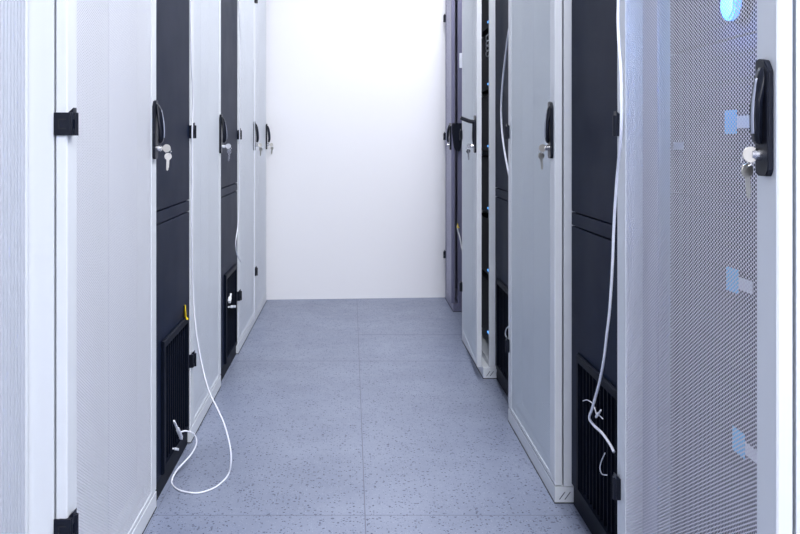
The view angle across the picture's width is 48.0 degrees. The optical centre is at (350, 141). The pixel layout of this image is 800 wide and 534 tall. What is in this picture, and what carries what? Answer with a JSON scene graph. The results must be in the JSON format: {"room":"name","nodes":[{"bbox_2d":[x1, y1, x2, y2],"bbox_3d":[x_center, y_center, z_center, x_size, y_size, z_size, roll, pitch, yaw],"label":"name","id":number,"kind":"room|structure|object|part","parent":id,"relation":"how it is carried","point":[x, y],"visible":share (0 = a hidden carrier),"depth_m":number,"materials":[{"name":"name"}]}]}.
{"room":"server room","nodes":[
{"label":"server room","id":0,"kind":"room"},
{"bbox_2d":[266,0,444,299],"bbox_3d":[0.000,-0.411,6.224,5.200,2.950,0.652,0,0,0],"label":"wall","id":1,"kind":"structure","parent":0,"point":[355,89],"depth_m":6.09,"materials":[{"name":"white paint"}]},
{"bbox_2d":[143,297,590,533],"bbox_3d":[0.000,1.104,1.950,5.200,0.080,9.100,0,0,0],"label":"floor","id":2,"kind":"structure","parent":0,"point":[364,415],"depth_m":3.18,"materials":[{"name":"tile"}]},
{"bbox_2d":[0,0,27,533],"bbox_3d":[-1.092,-0.036,1.342,0.900,2.200,0.884,0,0,0],"label":"tall cabinet","id":3,"kind":"object","parent":2,"relation":"on","point":[13,13],"visible":1,"depth_m":1.71,"materials":[{"name":"white metal"}]},
{"bbox_3d":[-0.652,-0.036,1.778,0.020,2.200,0.013,0,0,0],"label":"edge trim","id":4,"kind":"part","parent":3,"relation":"part of","materials":[{"name":"white metal"}]},
{"bbox_2d":[28,0,164,533],"bbox_3d":[-1.040,-0.036,2.197,1.012,2.200,0.827,0,0,0],"label":"rack","id":5,"kind":"object","parent":2,"relation":"on","point":[96,119],"visible":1,"depth_m":2.02,"materials":[{"name":"white metal"}]},
{"bbox_3d":[-0.568,-0.030,2.199,0.001,2.063,0.704,0,0,0],"label":"perforated panel","id":6,"kind":"part","parent":5,"relation":"part of","materials":[{"name":"white metal"}]},
{"bbox_3d":[-0.562,-0.036,2.573,0.010,0.170,0.040,0,0,0],"label":"handle plate","id":7,"kind":"part","parent":5,"relation":"part of","materials":[{"name":"black plastic"}]},
{"bbox_3d":[-0.547,-0.053,2.573,0.022,0.114,0.020,0,0,0],"label":"handle lever","id":8,"kind":"part","parent":5,"relation":"part of","materials":[{"name":"black plastic"}]},
{"bbox_2d":[162,144,171,170],"bbox_3d":[-0.531,0.045,2.577,0.032,0.076,0.009,0,0,0],"label":"keys","id":9,"kind":"object","parent":5,"relation":"hanging from","point":[166,148],"visible":1,"depth_m":2.57,"materials":[{"name":"silver metal"}]},
{"bbox_2d":[155,0,188,500],"bbox_3d":[-1.054,-0.036,2.889,0.990,2.200,0.546,0,0,0],"label":"server cabinet","id":10,"kind":"object","parent":2,"relation":"on","point":[172,16],"visible":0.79,"depth_m":2.85,"materials":[{"name":"black painted metal"},{"name":"satin black metal"}]},
{"bbox_3d":[-0.598,1.035,2.889,0.044,0.058,0.540,0,0,0],"label":"kick plate","id":11,"kind":"part","parent":10,"relation":"part of","materials":[{"name":"black metal"}]},
{"bbox_3d":[-0.575,-0.465,2.889,0.011,1.334,0.540,0,0,0],"label":"panel","id":12,"kind":"part","parent":10,"relation":"part of","materials":[{"name":"black metal"}]},
{"bbox_3d":[-0.575,0.624,2.889,0.011,0.756,0.540,0,0,0],"label":"panel","id":13,"kind":"part","parent":10,"relation":"part of","materials":[{"name":"black metal"}]},
{"bbox_3d":[-0.567,0.798,2.895,0.014,0.400,0.414,0,0,0],"label":"grille frame","id":14,"kind":"part","parent":10,"relation":"part of","materials":[{"name":"black metal"}]},
{"bbox_2d":[173,420,182,439],"bbox_3d":[-0.552,0.919,2.865,0.011,0.101,0.129,0,0,0],"label":"plug","id":15,"kind":"object","parent":10,"relation":"attached to","point":[178,430],"visible":1,"depth_m":2.86,"materials":[{"name":"white plastic"}]},
{"bbox_2d":[184,305,187,319],"bbox_3d":[-0.565,0.580,3.064,0.008,0.048,0.034,0,0,-29],"label":"tag","id":16,"kind":"object","parent":10,"relation":"attached to","point":[185,316],"visible":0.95,"depth_m":3.06,"materials":[{"name":"yellow plastic"}]},
{"bbox_2d":[171,0,231,493],"bbox_3d":[-0.473,0.188,2.910,0.186,1.760,0.406,0,0,0],"label":"cable","id":17,"kind":"object","parent":10,"relation":"hanging from","point":[193,433],"visible":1,"depth_m":3.07,"materials":[{"name":"white plastic"}]},
{"bbox_2d":[186,0,226,442],"bbox_3d":[-1.040,-0.036,3.535,1.012,2.200,0.742,0,0,0],"label":"rack","id":18,"kind":"object","parent":2,"relation":"on","point":[208,121],"visible":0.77,"depth_m":3.52,"materials":[{"name":"white metal"}]},
{"bbox_3d":[-0.568,-0.030,3.537,0.001,2.063,0.619,0,0,0],"label":"perforated panel","id":19,"kind":"part","parent":18,"relation":"part of","materials":[{"name":"white metal"}]},
{"bbox_3d":[-0.562,-0.036,3.868,0.010,0.170,0.040,0,0,0],"label":"handle plate","id":20,"kind":"part","parent":18,"relation":"part of","materials":[{"name":"black plastic"}]},
{"bbox_3d":[-0.547,-0.053,3.868,0.022,0.114,0.020,0,0,0],"label":"handle lever","id":21,"kind":"part","parent":18,"relation":"part of","materials":[{"name":"black plastic"}]},
{"bbox_2d":[225,144,231,160],"bbox_3d":[-0.531,0.045,3.872,0.032,0.076,0.009,0,0,0],"label":"keys","id":22,"kind":"object","parent":18,"relation":"hanging from","point":[228,146],"visible":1,"depth_m":3.87,"materials":[{"name":"silver metal"}]},
{"bbox_2d":[221,0,236,380],"bbox_3d":[-1.054,-0.036,4.202,0.990,2.200,0.583,0,0,0],"label":"server cabinet","id":23,"kind":"object","parent":2,"relation":"on","point":[228,7],"visible":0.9,"depth_m":4.15,"materials":[{"name":"black painted metal"},{"name":"satin black metal"}]},
{"bbox_3d":[-0.598,1.035,4.202,0.044,0.058,0.577,0,0,0],"label":"kick plate","id":24,"kind":"part","parent":23,"relation":"part of","materials":[{"name":"black metal"}]},
{"bbox_3d":[-0.575,-0.465,4.202,0.011,1.334,0.577,0,0,0],"label":"panel","id":25,"kind":"part","parent":23,"relation":"part of","materials":[{"name":"black metal"}]},
{"bbox_3d":[-0.575,0.624,4.202,0.011,0.756,0.577,0,0,0],"label":"panel","id":26,"kind":"part","parent":23,"relation":"part of","materials":[{"name":"black metal"}]},
{"bbox_3d":[-0.567,0.798,4.220,0.014,0.400,0.384,0,0,0],"label":"grille frame","id":27,"kind":"part","parent":23,"relation":"part of","materials":[{"name":"black metal"}]},
{"bbox_2d":[235,0,240,261],"bbox_3d":[-0.553,-0.120,4.405,0.005,1.452,0.210,0,0,0],"label":"cable","id":28,"kind":"object","parent":23,"relation":"hanging from","point":[238,0],"visible":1,"depth_m":4.45,"materials":[{"name":"white plastic"}]},
{"bbox_2d":[236,0,258,353],"bbox_3d":[-1.040,-0.036,4.877,1.012,2.200,0.763,0,0,0],"label":"rack","id":29,"kind":"object","parent":2,"relation":"on","point":[245,234],"visible":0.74,"depth_m":4.87,"materials":[{"name":"white metal"}]},
{"bbox_3d":[-0.568,-0.030,4.879,0.001,2.063,0.640,0,0,0],"label":"perforated panel","id":30,"kind":"part","parent":29,"relation":"part of","materials":[{"name":"white metal"}]},
{"bbox_2d":[254,60,254,319],"bbox_3d":[-0.558,0.276,5.181,0.004,1.501,0.027,0,0,0],"label":"cable","id":31,"kind":"object","parent":29,"relation":"attached to","point":[254,60],"visible":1,"depth_m":5.18,"materials":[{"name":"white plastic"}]},
{"bbox_3d":[-0.562,-0.036,5.221,0.010,0.170,0.040,0,0,0],"label":"handle plate","id":32,"kind":"part","parent":29,"relation":"part of","materials":[{"name":"black plastic"}]},
{"bbox_3d":[-0.547,-0.053,5.221,0.022,0.114,0.020,0,0,0],"label":"handle lever","id":33,"kind":"part","parent":29,"relation":"part of","materials":[{"name":"black plastic"}]},
{"bbox_2d":[254,0,270,322],"bbox_3d":[-1.040,-0.036,5.632,1.012,2.200,0.737,0,0,0],"label":"rack","id":34,"kind":"object","parent":2,"relation":"on","point":[259,5],"visible":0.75,"depth_m":5.69,"materials":[{"name":"white metal"}]},
{"bbox_3d":[-0.577,-0.060,5.634,0.022,2.143,0.730,0,0,0],"label":"door","id":35,"kind":"part","parent":34,"relation":"part of","materials":[{"name":"white metal"}]},
{"bbox_3d":[-0.568,-0.030,5.634,0.001,2.063,0.614,0,0,0],"label":"perforated panel","id":36,"kind":"part","parent":34,"relation":"part of","materials":[{"name":"white metal"}]},
{"bbox_3d":[-0.547,-0.053,5.963,0.022,0.114,0.020,0,0,0],"label":"handle lever","id":37,"kind":"part","parent":34,"relation":"part of","materials":[{"name":"black plastic"}]},
{"bbox_2d":[443,0,461,311],"bbox_3d":[1.111,-0.036,5.855,1.022,2.200,0.499,0,0,0],"label":"rack","id":38,"kind":"object","parent":2,"relation":"on","point":[452,17],"visible":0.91,"depth_m":5.63,"materials":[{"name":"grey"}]},
{"bbox_3d":[0.637,-0.030,5.860,0.001,2.063,0.362,0,0,2],"label":"perforated panel","id":39,"kind":"part","parent":38,"relation":"part of","materials":[{"name":"grey metal"}]},
{"bbox_3d":[0.612,-0.053,5.658,0.020,0.113,0.020,0,0,2],"label":"handle lever","id":40,"kind":"part","parent":38,"relation":"part of","materials":[{"name":"black plastic"}]},
{"bbox_3d":[0.646,-0.060,5.860,0.022,2.143,0.478,0,0,2],"label":"door","id":41,"kind":"part","parent":38,"relation":"part of","materials":[{"name":"blue"}]},
{"bbox_3d":[0.626,-0.036,5.657,0.010,0.170,0.075,0,0,2],"label":"handle plate","id":42,"kind":"part","parent":38,"relation":"part of","materials":[{"name":"black plastic"}]},
{"bbox_2d":[459,0,496,378],"bbox_3d":[1.034,-0.036,4.422,1.082,2.200,0.785,0,0,0],"label":"rack","id":43,"kind":"object","parent":2,"relation":"on","point":[481,347],"visible":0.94,"depth_m":4.09,"materials":[{"name":"white metal"}]},
{"bbox_2d":[459,53,461,67],"bbox_3d":[0.590,-0.436,4.798,0.022,0.080,0.004,0,0,0],"label":"label holder","id":44,"kind":"object","parent":43,"relation":"attached to","point":[460,54],"visible":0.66,"depth_m":4.80,"materials":[{"name":"white plastic"}]},
{"bbox_3d":[0.531,-0.046,4.069,0.076,0.144,0.023,0,0,2],"label":"handle lever","id":45,"kind":"part","parent":43,"relation":"part of","materials":[{"name":"black plastic"}]},
{"bbox_2d":[466,144,470,159],"bbox_3d":[0.537,0.045,4.068,0.032,0.076,0.009,0,0,0],"label":"keys","id":46,"kind":"object","parent":43,"relation":"hanging from","point":[468,145],"visible":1,"depth_m":4.07,"materials":[{"name":"silver metal"}]},
{"bbox_3d":[0.582,-0.030,4.420,0.001,2.063,0.662,0,0,2],"label":"perforated panel","id":47,"kind":"part","parent":43,"relation":"part of","materials":[{"name":"grey metal"}]},
{"bbox_3d":[0.591,-0.060,4.420,0.022,2.143,0.778,0,0,2],"label":"door","id":48,"kind":"part","parent":43,"relation":"part of","materials":[{"name":"white metal"}]},
{"bbox_3d":[0.562,-0.036,4.068,0.010,0.170,0.040,0,0,2],"label":"handle plate","id":49,"kind":"part","parent":43,"relation":"part of","materials":[{"name":"black plastic"}]},
{"bbox_2d":[482,269,488,336],"bbox_3d":[0.963,0.809,4.420,0.604,0.270,0.680,0,0,0],"label":"server","id":50,"kind":"object","parent":43,"relation":"in","point":[485,277],"visible":0.14,"depth_m":4.43,"materials":[{"name":"black metal"}]},
{"bbox_2d":[482,213,488,274],"bbox_3d":[0.963,0.509,4.420,0.604,0.270,0.680,0,0,0],"label":"server","id":51,"kind":"object","parent":43,"relation":"in","point":[485,216],"visible":0.14,"depth_m":4.43,"materials":[{"name":"black metal"}]},
{"bbox_2d":[482,156,488,212],"bbox_3d":[0.963,0.209,4.420,0.604,0.270,0.680,0,0,0],"label":"server","id":52,"kind":"object","parent":43,"relation":"in","point":[485,159],"visible":0.14,"depth_m":4.43,"materials":[{"name":"black metal"}]},
{"bbox_2d":[482,95,488,150],"bbox_3d":[0.963,-0.091,4.420,0.604,0.270,0.680,0,0,0],"label":"server","id":53,"kind":"object","parent":43,"relation":"in","point":[485,100],"visible":0.14,"depth_m":4.43,"materials":[{"name":"black metal"}]},
{"bbox_2d":[482,33,488,93],"bbox_3d":[0.963,-0.391,4.420,0.604,0.270,0.680,0,0,0],"label":"server","id":54,"kind":"object","parent":43,"relation":"in","point":[485,60],"visible":0.12,"depth_m":4.46,"materials":[{"name":"black metal"}]},
{"bbox_2d":[482,0,488,36],"bbox_3d":[0.963,-0.691,4.420,0.604,0.270,0.680,0,0,0],"label":"server","id":55,"kind":"object","parent":43,"relation":"in","point":[485,3],"visible":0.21,"depth_m":4.47,"materials":[{"name":"black metal"}]},
{"bbox_2d":[495,0,507,396],"bbox_3d":[1.132,-0.036,3.727,0.990,2.200,0.594,0,0,0],"label":"server cabinet","id":56,"kind":"object","parent":2,"relation":"on","point":[501,6],"visible":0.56,"depth_m":3.86,"materials":[{"name":"black painted metal"},{"name":"satin black metal"}]},
{"bbox_3d":[0.652,-0.465,3.727,0.011,1.334,0.588,0,0,0],"label":"panel","id":57,"kind":"part","parent":56,"relation":"part of","materials":[{"name":"black metal"}]},
{"bbox_3d":[0.652,0.624,3.727,0.011,0.756,0.588,0,0,0],"label":"panel","id":58,"kind":"part","parent":56,"relation":"part of","materials":[{"name":"black metal"}]},
{"bbox_3d":[0.644,0.798,3.725,0.014,0.400,0.434,0,0,0],"label":"grille frame","id":59,"kind":"part","parent":56,"relation":"part of","materials":[{"name":"black metal"}]},
{"bbox_3d":[0.675,1.035,3.727,0.044,0.058,0.588,0,0,0],"label":"kick plate","id":60,"kind":"part","parent":56,"relation":"part of","materials":[{"name":"black metal"}]},
{"bbox_2d":[500,32,507,171],"bbox_3d":[0.622,-0.161,3.581,0.008,0.698,0.278,0,0,0],"label":"cable","id":61,"kind":"object","parent":56,"relation":"hanging from","point":[505,156],"visible":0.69,"depth_m":3.66,"materials":[{"name":"white plastic"}]},
{"bbox_2d":[505,0,574,503],"bbox_3d":[1.079,-0.036,3.034,1.003,2.200,0.789,0,0,0],"label":"rack","id":62,"kind":"object","parent":2,"relation":"on","point":[538,344],"visible":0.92,"depth_m":2.83,"materials":[{"name":"white metal"}]},
{"bbox_3d":[0.602,-0.030,3.032,0.001,2.063,0.666,0,0,0],"label":"perforated panel","id":63,"kind":"part","parent":62,"relation":"part of","materials":[{"name":"grey metal"}]},
{"bbox_2d":[538,144,544,168],"bbox_3d":[0.574,0.045,2.681,0.032,0.076,0.009,0,0,0],"label":"keys","id":64,"kind":"object","parent":62,"relation":"hanging from","point":[541,147],"visible":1,"depth_m":2.68,"materials":[{"name":"silver metal"}]},
{"bbox_3d":[0.587,-0.053,2.677,0.016,0.113,0.020,0,0,0],"label":"handle lever","id":65,"kind":"part","parent":62,"relation":"part of","materials":[{"name":"black plastic"}]},
{"bbox_3d":[0.596,-0.036,2.677,0.010,0.170,0.040,0,0,0],"label":"handle plate","id":66,"kind":"part","parent":62,"relation":"part of","materials":[{"name":"black plastic"}]},
{"bbox_2d":[572,0,616,533],"bbox_3d":[1.132,-0.036,2.332,0.990,2.200,0.604,0,0,0],"label":"server cabinet","id":67,"kind":"object","parent":2,"relation":"on","point":[594,28],"visible":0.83,"depth_m":2.39,"materials":[{"name":"black painted metal"},{"name":"satin black metal"}]},
{"bbox_3d":[0.675,1.035,2.332,0.044,0.058,0.598,0,0,0],"label":"kick plate","id":68,"kind":"part","parent":67,"relation":"part of","materials":[{"name":"black metal"}]},
{"bbox_3d":[0.652,-0.465,2.332,0.011,1.334,0.598,0,0,0],"label":"panel","id":69,"kind":"part","parent":67,"relation":"part of","materials":[{"name":"black metal"}]},
{"bbox_3d":[0.652,0.624,2.332,0.011,0.756,0.598,0,0,0],"label":"panel","id":70,"kind":"part","parent":67,"relation":"part of","materials":[{"name":"black metal"}]},
{"bbox_3d":[0.644,0.798,2.335,0.014,0.400,0.414,0,0,0],"label":"grille frame","id":71,"kind":"part","parent":67,"relation":"part of","materials":[{"name":"black metal"}]},
{"bbox_2d":[599,453,606,475],"bbox_3d":[0.632,0.805,2.246,0.003,0.065,0.064,0,0,0],"label":"cable","id":72,"kind":"object","parent":67,"relation":"attached to","point":[604,453],"visible":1,"depth_m":2.26,"materials":[{"name":"white plastic"}]},
{"bbox_2d":[613,0,799,533],"bbox_3d":[1.079,-0.036,1.645,1.003,2.200,0.767,0,0,0],"label":"rack","id":73,"kind":"object","parent":2,"relation":"on","point":[643,482],"visible":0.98,"depth_m":1.53,"materials":[{"name":"white metal"}]},
{"bbox_2d":[588,0,622,452],"bbox_3d":[0.614,0.152,2.123,0.038,1.195,0.426,0,0,6],"label":"cable","id":74,"kind":"object","parent":73,"relation":"hanging from","point":[618,1],"visible":1,"depth_m":2.02,"materials":[{"name":"white plastic"}]},
{"bbox_2d":[673,469,737,533],"bbox_3d":[0.997,0.854,1.643,0.626,0.260,0.705,0,0,0],"label":"server","id":75,"kind":"object","parent":73,"relation":"in","point":[675,475],"visible":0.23,"depth_m":1.87,"materials":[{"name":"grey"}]},
{"bbox_2d":[673,331,756,533],"bbox_3d":[0.997,0.569,1.643,0.626,0.301,0.705,0,0,0],"label":"server","id":76,"kind":"object","parent":73,"relation":"in","point":[677,341],"visible":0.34,"depth_m":1.75,"materials":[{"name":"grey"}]},
{"bbox_2d":[732,425,744,458],"bbox_3d":[0.704,0.545,1.630,0.001,0.044,0.052,0,0,0],"label":"sticker","id":77,"kind":"object","parent":76,"relation":"attached to","point":[740,433],"visible":0.36,"depth_m":1.62,"materials":[{"name":"blue paper"}]},
{"bbox_2d":[745,442,756,461],"bbox_3d":[0.703,0.546,1.572,0.001,0.022,0.055,0,0,0],"label":"label","id":78,"kind":"object","parent":76,"relation":"attached to","point":[755,451],"visible":0.36,"depth_m":1.58,"materials":[{"name":"white"}]},
{"bbox_2d":[673,193,756,377],"bbox_3d":[0.997,0.264,1.643,0.626,0.301,0.705,0,0,0],"label":"server","id":79,"kind":"object","parent":73,"relation":"in","point":[745,318],"visible":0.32,"depth_m":1.75,"materials":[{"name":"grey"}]},
{"bbox_2d":[726,267,737,293],"bbox_3d":[0.704,0.255,1.655,0.001,0.044,0.052,0,0,0],"label":"sticker","id":80,"kind":"object","parent":79,"relation":"attached to","point":[728,267],"visible":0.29,"depth_m":1.66,"materials":[{"name":"blue paper"}]},
{"bbox_2d":[739,277,752,293],"bbox_3d":[0.703,0.256,1.598,0.001,0.022,0.055,0,0,0],"label":"label","id":81,"kind":"object","parent":79,"relation":"attached to","point":[739,277],"visible":0.57,"depth_m":1.60,"materials":[{"name":"white"}]},
{"bbox_2d":[673,33,756,203],"bbox_3d":[0.997,-0.041,1.643,0.626,0.301,0.705,0,0,0],"label":"server","id":82,"kind":"object","parent":73,"relation":"in","point":[755,33],"visible":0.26,"depth_m":1.76,"materials":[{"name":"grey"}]},
{"bbox_2d":[673,142,683,149],"bbox_3d":[0.704,0.009,1.928,0.001,0.016,0.060,0,0,0],"label":"label","id":83,"kind":"object","parent":82,"relation":"attached to","point":[674,142],"visible":0.64,"depth_m":1.93,"materials":[{"name":"white"}]},
{"bbox_2d":[724,110,736,133],"bbox_3d":[0.704,-0.037,1.664,0.001,0.044,0.052,0,0,0],"label":"sticker","id":84,"kind":"object","parent":82,"relation":"attached to","point":[728,110],"visible":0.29,"depth_m":1.66,"materials":[{"name":"blue paper"}]},
{"bbox_2d":[737,115,749,127],"bbox_3d":[0.703,-0.036,1.607,0.001,0.022,0.055,0,0,0],"label":"label","id":85,"kind":"object","parent":82,"relation":"attached to","point":[747,115],"visible":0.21,"depth_m":1.61,"materials":[{"name":"white"}]},
{"bbox_2d":[673,0,756,53],"bbox_3d":[0.997,-0.346,1.643,0.626,0.301,0.705,0,0,0],"label":"server","id":86,"kind":"object","parent":73,"relation":"in","point":[674,0],"visible":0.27,"depth_m":1.81,"materials":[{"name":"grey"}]},
{"bbox_2d":[721,0,748,23],"bbox_3d":[0.690,-0.249,1.617,0.026,0.072,0.072,0,0,0],"label":"lamp","id":87,"kind":"object","parent":86,"relation":"attached to","point":[722,0],"visible":0.51,"depth_m":1.60,"materials":[{"name":"blue plastic"}]},
{"bbox_2d":[741,147,755,198],"bbox_3d":[0.577,0.045,1.294,0.032,0.076,0.009,0,0,0],"label":"keys","id":88,"kind":"object","parent":73,"relation":"hanging from","point":[747,169],"visible":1,"depth_m":1.29,"materials":[{"name":"silver metal"}]},
{"bbox_3d":[0.587,-0.053,1.293,0.016,0.113,0.020,0,0,0],"label":"handle lever","id":89,"kind":"part","parent":73,"relation":"part of","materials":[{"name":"black plastic"}]},
{"bbox_3d":[0.596,-0.036,1.293,0.010,0.170,0.040,0,0,0],"label":"handle plate","id":90,"kind":"part","parent":73,"relation":"part of","materials":[{"name":"black plastic"}]},
{"bbox_3d":[1.185,-0.036,5.215,0.990,2.200,0.798,0,0,0],"label":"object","id":91,"kind":"object","parent":2,"relation":"on","visible":0},
{"bbox_2d":[456,226,461,249],"bbox_3d":[0.655,0.578,5.418,0.008,0.125,0.254,0,0,0],"label":"cable","id":92,"kind":"object","parent":91,"relation":"attached to","point":[456,226],"visible":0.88,"depth_m":5.39,"materials":[{"name":"grey plastic"}]}
]}

